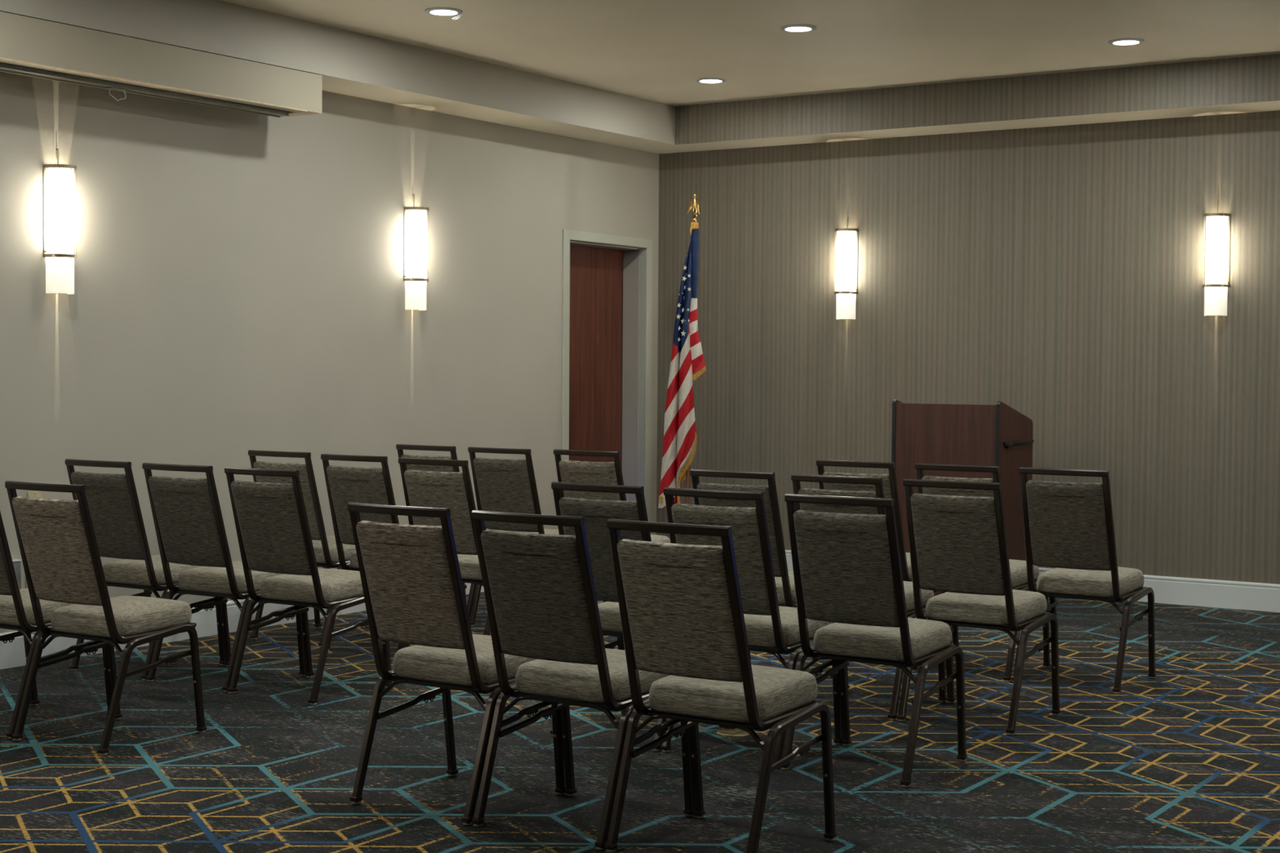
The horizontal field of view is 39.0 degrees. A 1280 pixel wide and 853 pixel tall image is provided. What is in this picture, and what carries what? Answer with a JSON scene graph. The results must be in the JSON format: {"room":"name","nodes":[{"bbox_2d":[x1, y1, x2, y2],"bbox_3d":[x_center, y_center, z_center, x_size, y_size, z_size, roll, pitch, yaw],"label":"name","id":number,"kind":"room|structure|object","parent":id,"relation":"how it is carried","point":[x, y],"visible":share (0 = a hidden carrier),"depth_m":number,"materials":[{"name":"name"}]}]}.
{"room":"conference room","nodes":[
{"label":"conference room","id":0,"kind":"room"},
{"bbox_2d":[0,71,658,633],"bbox_3d":[-3.635,-0.511,6.864,0.300,3.200,13.200,2,2,33],"label":"wall","id":1,"kind":"structure","parent":0,"point":[239,282],"depth_m":9.31,"materials":[{"name":"beige paint"}]},
{"bbox_2d":[12,559,22,589],"bbox_3d":[-2.776,0.654,7.912,0.036,0.134,0.146,2,2,33],"label":"junction box","id":2,"kind":"object","parent":1,"relation":"attached to","point":[16,562],"visible":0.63,"depth_m":7.95,"materials":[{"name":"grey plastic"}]},
{"bbox_2d":[27,491,41,498],"bbox_3d":[-2.693,0.348,8.050,0.008,0.118,0.075,2,2,33],"label":"outlet plate","id":3,"kind":"object","parent":1,"relation":"attached to","point":[31,494],"visible":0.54,"depth_m":8.04,"materials":[{"name":"beige plastic"}]},
{"bbox_2d":[43,148,76,294],"bbox_3d":[-2.576,-0.920,8.089,0.101,0.649,0.145,2,2,33],"label":"wall sconce","id":4,"kind":"object","parent":1,"relation":"attached to","point":[60,218],"visible":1,"depth_m":8.06,"materials":[{"name":"beige"}]},
{"bbox_2d":[0,11,322,117],"bbox_3d":[-2.487,-1.581,7.836,0.237,0.265,2.938,2,2,33],"label":"projection screen","id":5,"kind":"object","parent":1,"relation":"hanging from","point":[30,46],"visible":1,"depth_m":8.11,"materials":[{"name":"metal"}]},
{"bbox_2d":[0,582,484,669],"bbox_3d":[-3.819,1.028,6.361,0.016,0.156,12.085,2,2,33],"label":"baseboard","id":6,"kind":"structure","parent":1,"relation":"attached to","point":[12,654],"depth_m":8.86,"materials":[{"name":"white paint"}]},
{"bbox_2d":[0,0,675,154],"bbox_3d":[-3.348,-1.809,6.638,0.365,0.248,13.200,2,2,33],"label":"ceiling soffit","id":7,"kind":"structure","parent":1,"relation":"attached to","point":[349,63],"depth_m":9.42,"materials":[{"name":"beige paint"}]},
{"bbox_2d":[404,194,428,310],"bbox_3d":[-1.235,-0.978,10.123,0.101,0.649,0.145,2,2,33],"label":"wall sconce","id":8,"kind":"object","parent":1,"relation":"attached to","point":[415,278],"visible":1,"depth_m":10.09,"materials":[{"name":"silver metal"}]},
{"bbox_2d":[561,229,652,533],"bbox_3d":[-0.329,-0.176,11.880,0.302,2.247,1.102,2,2,33],"label":"door","id":9,"kind":"structure","parent":1,"relation":"in","point":[594,383],"depth_m":12.10,"materials":[{"name":"wood"}]},
{"bbox_2d":[0,591,1279,852],"bbox_3d":[0.530,1.207,4.168,9.700,0.001,13.200,2,2,33],"label":"floor","id":10,"kind":"structure","parent":0,"point":[1186,758],"depth_m":6.11,"materials":[{"name":"carpet"}]},
{"bbox_2d":[0,511,111,739],"bbox_3d":[-2.317,0.640,6.713,0.470,0.927,0.558,2,2,32],"label":"banquet chair","id":11,"kind":"object","parent":10,"relation":"on","point":[16,613],"visible":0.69,"depth_m":6.56,"materials":[{"name":"brown metal"}]},
{"bbox_2d":[4,480,206,755],"bbox_3d":[-1.916,0.651,6.448,0.470,0.927,0.558,2,2,32],"label":"banquet chair","id":12,"kind":"object","parent":10,"relation":"on","point":[60,557],"visible":1,"depth_m":6.31,"materials":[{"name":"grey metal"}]},
{"bbox_2d":[65,458,225,680],"bbox_3d":[-2.174,0.601,7.918,0.470,0.927,0.558,2,2,32],"label":"banquet chair","id":13,"kind":"object","parent":10,"relation":"on","point":[113,500],"visible":0.58,"depth_m":7.73,"materials":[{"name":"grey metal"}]},
{"bbox_2d":[142,462,306,692],"bbox_3d":[-1.770,0.612,7.658,0.470,0.927,0.558,2,2,32],"label":"banquet chair","id":14,"kind":"object","parent":10,"relation":"on","point":[187,515],"visible":0.84,"depth_m":7.50,"materials":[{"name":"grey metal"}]},
{"bbox_2d":[248,449,355,648],"bbox_3d":[-1.587,0.575,8.841,0.470,0.927,0.558,2,2,32],"label":"banquet chair","id":15,"kind":"object","parent":10,"relation":"on","point":[325,548],"visible":0.34,"depth_m":8.62,"materials":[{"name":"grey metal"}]},
{"bbox_2d":[224,466,391,705],"bbox_3d":[-1.367,0.624,7.392,0.470,0.927,0.558,2,2,32],"label":"banquet chair","id":16,"kind":"object","parent":10,"relation":"on","point":[273,534],"visible":0.94,"depth_m":7.24,"materials":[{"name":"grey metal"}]},
{"bbox_2d":[320,453,403,651],"bbox_3d":[-1.178,0.588,8.510,0.470,0.927,0.558,2,2,32],"label":"banquet chair","id":17,"kind":"object","parent":10,"relation":"on","point":[344,485],"visible":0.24,"depth_m":8.31,"materials":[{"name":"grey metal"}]},
{"bbox_2d":[398,457,490,648],"bbox_3d":[-0.778,0.601,8.213,0.470,0.927,0.558,2,2,33],"label":"banquet chair","id":18,"kind":"object","parent":10,"relation":"on","point":[453,491],"visible":0.27,"depth_m":8.00,"materials":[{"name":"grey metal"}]},
{"bbox_2d":[395,444,511,617],"bbox_3d":[-0.974,0.554,9.594,0.470,0.927,0.558,2,2,33],"label":"banquet chair","id":19,"kind":"object","parent":10,"relation":"on","point":[400,447],"visible":0.07,"depth_m":9.35,"materials":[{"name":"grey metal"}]},
{"bbox_2d":[347,502,565,826],"bbox_3d":[-0.573,0.690,5.548,0.470,0.927,0.558,2,2,34],"label":"banquet chair","id":20,"kind":"object","parent":10,"relation":"on","point":[411,575],"visible":0.9,"depth_m":5.39,"materials":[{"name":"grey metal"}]},
{"bbox_2d":[467,446,559,626],"bbox_3d":[-0.573,0.565,9.334,0.470,0.927,0.558,2,2,33],"label":"banquet chair","id":21,"kind":"object","parent":10,"relation":"on","point":[500,485],"visible":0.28,"depth_m":9.13,"materials":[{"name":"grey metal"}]},
{"bbox_2d":[471,510,693,850],"bbox_3d":[-0.177,0.701,5.289,0.470,0.927,0.558,2,2,34],"label":"banquet chair","id":22,"kind":"object","parent":10,"relation":"on","point":[540,597],"visible":0.93,"depth_m":5.14,"materials":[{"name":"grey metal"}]},
{"bbox_2d":[553,448,670,602],"bbox_3d":[-0.129,0.575,9.140,0.470,0.927,0.558,2,2,33],"label":"banquet chair","id":23,"kind":"object","parent":10,"relation":"on","point":[567,471],"visible":0.13,"depth_m":8.91,"materials":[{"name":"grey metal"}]},
{"bbox_2d":[550,481,728,751],"bbox_3d":[-0.013,0.660,6.583,0.470,0.927,0.558,2,2,34],"label":"banquet chair","id":24,"kind":"object","parent":10,"relation":"on","point":[596,513],"visible":0.26,"depth_m":6.40,"materials":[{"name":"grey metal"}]},
{"bbox_2d":[657,194,706,507],"bbox_3d":[0.297,-0.253,11.476,0.304,2.434,0.304,2,2,33],"label":"flag","id":25,"kind":"object","parent":10,"relation":"on","point":[680,436],"visible":0.93,"depth_m":11.43,"materials":[{"name":"multicoloured fabric"}]},
{"bbox_2d":[604,519,836,852],"bbox_3d":[0.214,0.713,5.023,0.470,0.927,0.558,2,2,34],"label":"banquet chair","id":26,"kind":"object","parent":10,"relation":"on","point":[682,619],"visible":1,"depth_m":4.88,"materials":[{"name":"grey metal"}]},
{"bbox_2d":[715,728,749,736],"bbox_3d":[0.343,1.120,6.637,0.128,0.009,0.128,2,2,33],"label":"floor outlet cover","id":27,"kind":"object","parent":10,"relation":"on","point":[726,732],"visible":0.83,"depth_m":6.61,"materials":[{"name":"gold metal"}]},
{"bbox_2d":[660,487,842,768],"bbox_3d":[0.383,0.671,6.325,0.470,0.927,0.558,2,2,33],"label":"banquet chair","id":28,"kind":"object","parent":10,"relation":"on","point":[773,628],"visible":0.45,"depth_m":6.11,"materials":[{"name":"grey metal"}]},
{"bbox_2d":[689,469,834,664],"bbox_3d":[0.507,0.635,7.451,0.470,0.927,0.558,2,2,34],"label":"banquet chair","id":29,"kind":"object","parent":10,"relation":"on","point":[784,580],"visible":0.24,"depth_m":7.21,"materials":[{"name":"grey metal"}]},
{"bbox_2d":[791,474,946,720],"bbox_3d":[0.892,0.647,7.163,0.470,0.927,0.558,2,2,34],"label":"banquet chair","id":30,"kind":"object","parent":10,"relation":"on","point":[796,478],"visible":0.17,"depth_m":6.94,"materials":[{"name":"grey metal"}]},
{"bbox_2d":[780,493,967,787],"bbox_3d":[0.777,0.682,6.063,0.470,0.927,0.558,2,2,33],"label":"banquet chair","id":31,"kind":"object","parent":10,"relation":"on","point":[846,567],"visible":0.98,"depth_m":5.91,"materials":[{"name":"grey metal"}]},
{"bbox_2d":[812,459,946,662],"bbox_3d":[1.099,0.611,8.282,0.470,0.927,0.558,2,2,34],"label":"banquet chair","id":32,"kind":"object","parent":10,"relation":"on","point":[890,487],"visible":0.12,"depth_m":8.03,"materials":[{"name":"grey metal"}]},
{"bbox_2d":[891,399,1033,595],"bbox_3d":[1.838,0.432,10.289,0.664,1.166,0.495,2,2,33],"label":"lectern","id":33,"kind":"object","parent":10,"relation":"on","point":[999,435],"visible":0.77,"depth_m":10.09,"materials":[{"name":"brown wood"}]},
{"bbox_2d":[897,479,1060,735],"bbox_3d":[1.288,0.658,6.901,0.470,0.927,0.558,2,2,34],"label":"banquet chair","id":34,"kind":"object","parent":10,"relation":"on","point":[958,548],"visible":0.83,"depth_m":6.75,"materials":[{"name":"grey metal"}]},
{"bbox_2d":[911,462,1050,682],"bbox_3d":[1.505,0.623,8.027,0.470,0.927,0.558,2,2,34],"label":"banquet chair","id":35,"kind":"object","parent":10,"relation":"on","point":[1018,568],"visible":0.14,"depth_m":7.84,"materials":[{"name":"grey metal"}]},
{"bbox_2d":[1012,466,1155,694],"bbox_3d":[1.903,0.634,7.760,0.470,0.927,0.558,2,2,34],"label":"banquet chair","id":36,"kind":"object","parent":10,"relation":"on","point":[1068,527],"visible":0.8,"depth_m":7.60,"materials":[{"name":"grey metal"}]},
{"bbox_2d":[219,0,1279,106],"bbox_3d":[0.551,-1.897,4.066,9.700,0.150,13.200,2,2,33],"label":"ceiling","id":37,"kind":"structure","parent":0,"point":[656,51],"depth_m":9.22,"materials":[{"name":"beige paint"}]},
{"bbox_2d":[424,7,462,20],"bbox_3d":[-0.933,-1.969,8.630,0.181,0.026,0.192,2,2,33],"label":"recessed light","id":38,"kind":"object","parent":37,"relation":"in","point":[433,11],"visible":1,"depth_m":8.60,"materials":[{"name":"white paint"}]},
{"bbox_2d":[695,77,726,83],"bbox_3d":[0.417,-2.032,10.643,0.181,0.013,0.181,2,2,33],"label":"recessed light","id":39,"kind":"object","parent":37,"relation":"in","point":[704,80],"visible":1,"depth_m":10.61,"materials":[{"name":"beige"}]},
{"bbox_2d":[780,24,816,31],"bbox_3d":[0.787,-1.975,8.988,0.181,0.013,0.181,2,2,33],"label":"recessed light","id":40,"kind":"object","parent":37,"relation":"in","point":[790,28],"visible":1,"depth_m":8.96,"materials":[{"name":"beige"}]},
{"bbox_2d":[1107,38,1144,45],"bbox_3d":[2.499,-1.974,9.297,0.181,0.013,0.181,2,2,33],"label":"recessed light","id":41,"kind":"object","parent":37,"relation":"in","point":[1120,42],"visible":1,"depth_m":9.27,"materials":[{"name":"beige"}]},
{"bbox_2d":[656,110,1279,584],"bbox_3d":[4.185,-0.552,9.736,10.200,3.200,0.200,2,2,33],"label":"wall","id":42,"kind":"structure","parent":0,"point":[1054,275],"depth_m":10.85,"materials":[{"name":"beige paper"}]},
{"bbox_2d":[834,217,857,319],"bbox_3d":[1.291,-1.004,11.449,0.145,0.649,0.101,2,2,33],"label":"wall sconce","id":43,"kind":"object","parent":42,"relation":"attached to","point":[846,239],"visible":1,"depth_m":11.42,"materials":[{"name":"silver metal"}]},
{"bbox_2d":[659,53,1279,154],"bbox_3d":[4.077,-1.850,9.425,9.700,0.248,0.377,2,2,33],"label":"ceiling soffit","id":44,"kind":"structure","parent":42,"relation":"attached to","point":[1248,84],"depth_m":10.57,"materials":[{"name":"beige paint"}]},
{"bbox_2d":[785,550,1279,612],"bbox_3d":[4.157,0.973,9.668,9.699,0.156,0.016,2,2,33],"label":"baseboard","id":45,"kind":"structure","parent":42,"relation":"attached to","point":[1262,597],"depth_m":10.26,"materials":[{"name":"white paint"}]},
{"bbox_2d":[1202,200,1231,315],"bbox_3d":[3.232,-0.949,10.172,0.145,0.649,0.101,2,2,33],"label":"wall sconce","id":46,"kind":"object","parent":42,"relation":"attached to","point":[1216,247],"visible":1,"depth_m":10.15,"materials":[{"name":"silver metal"}]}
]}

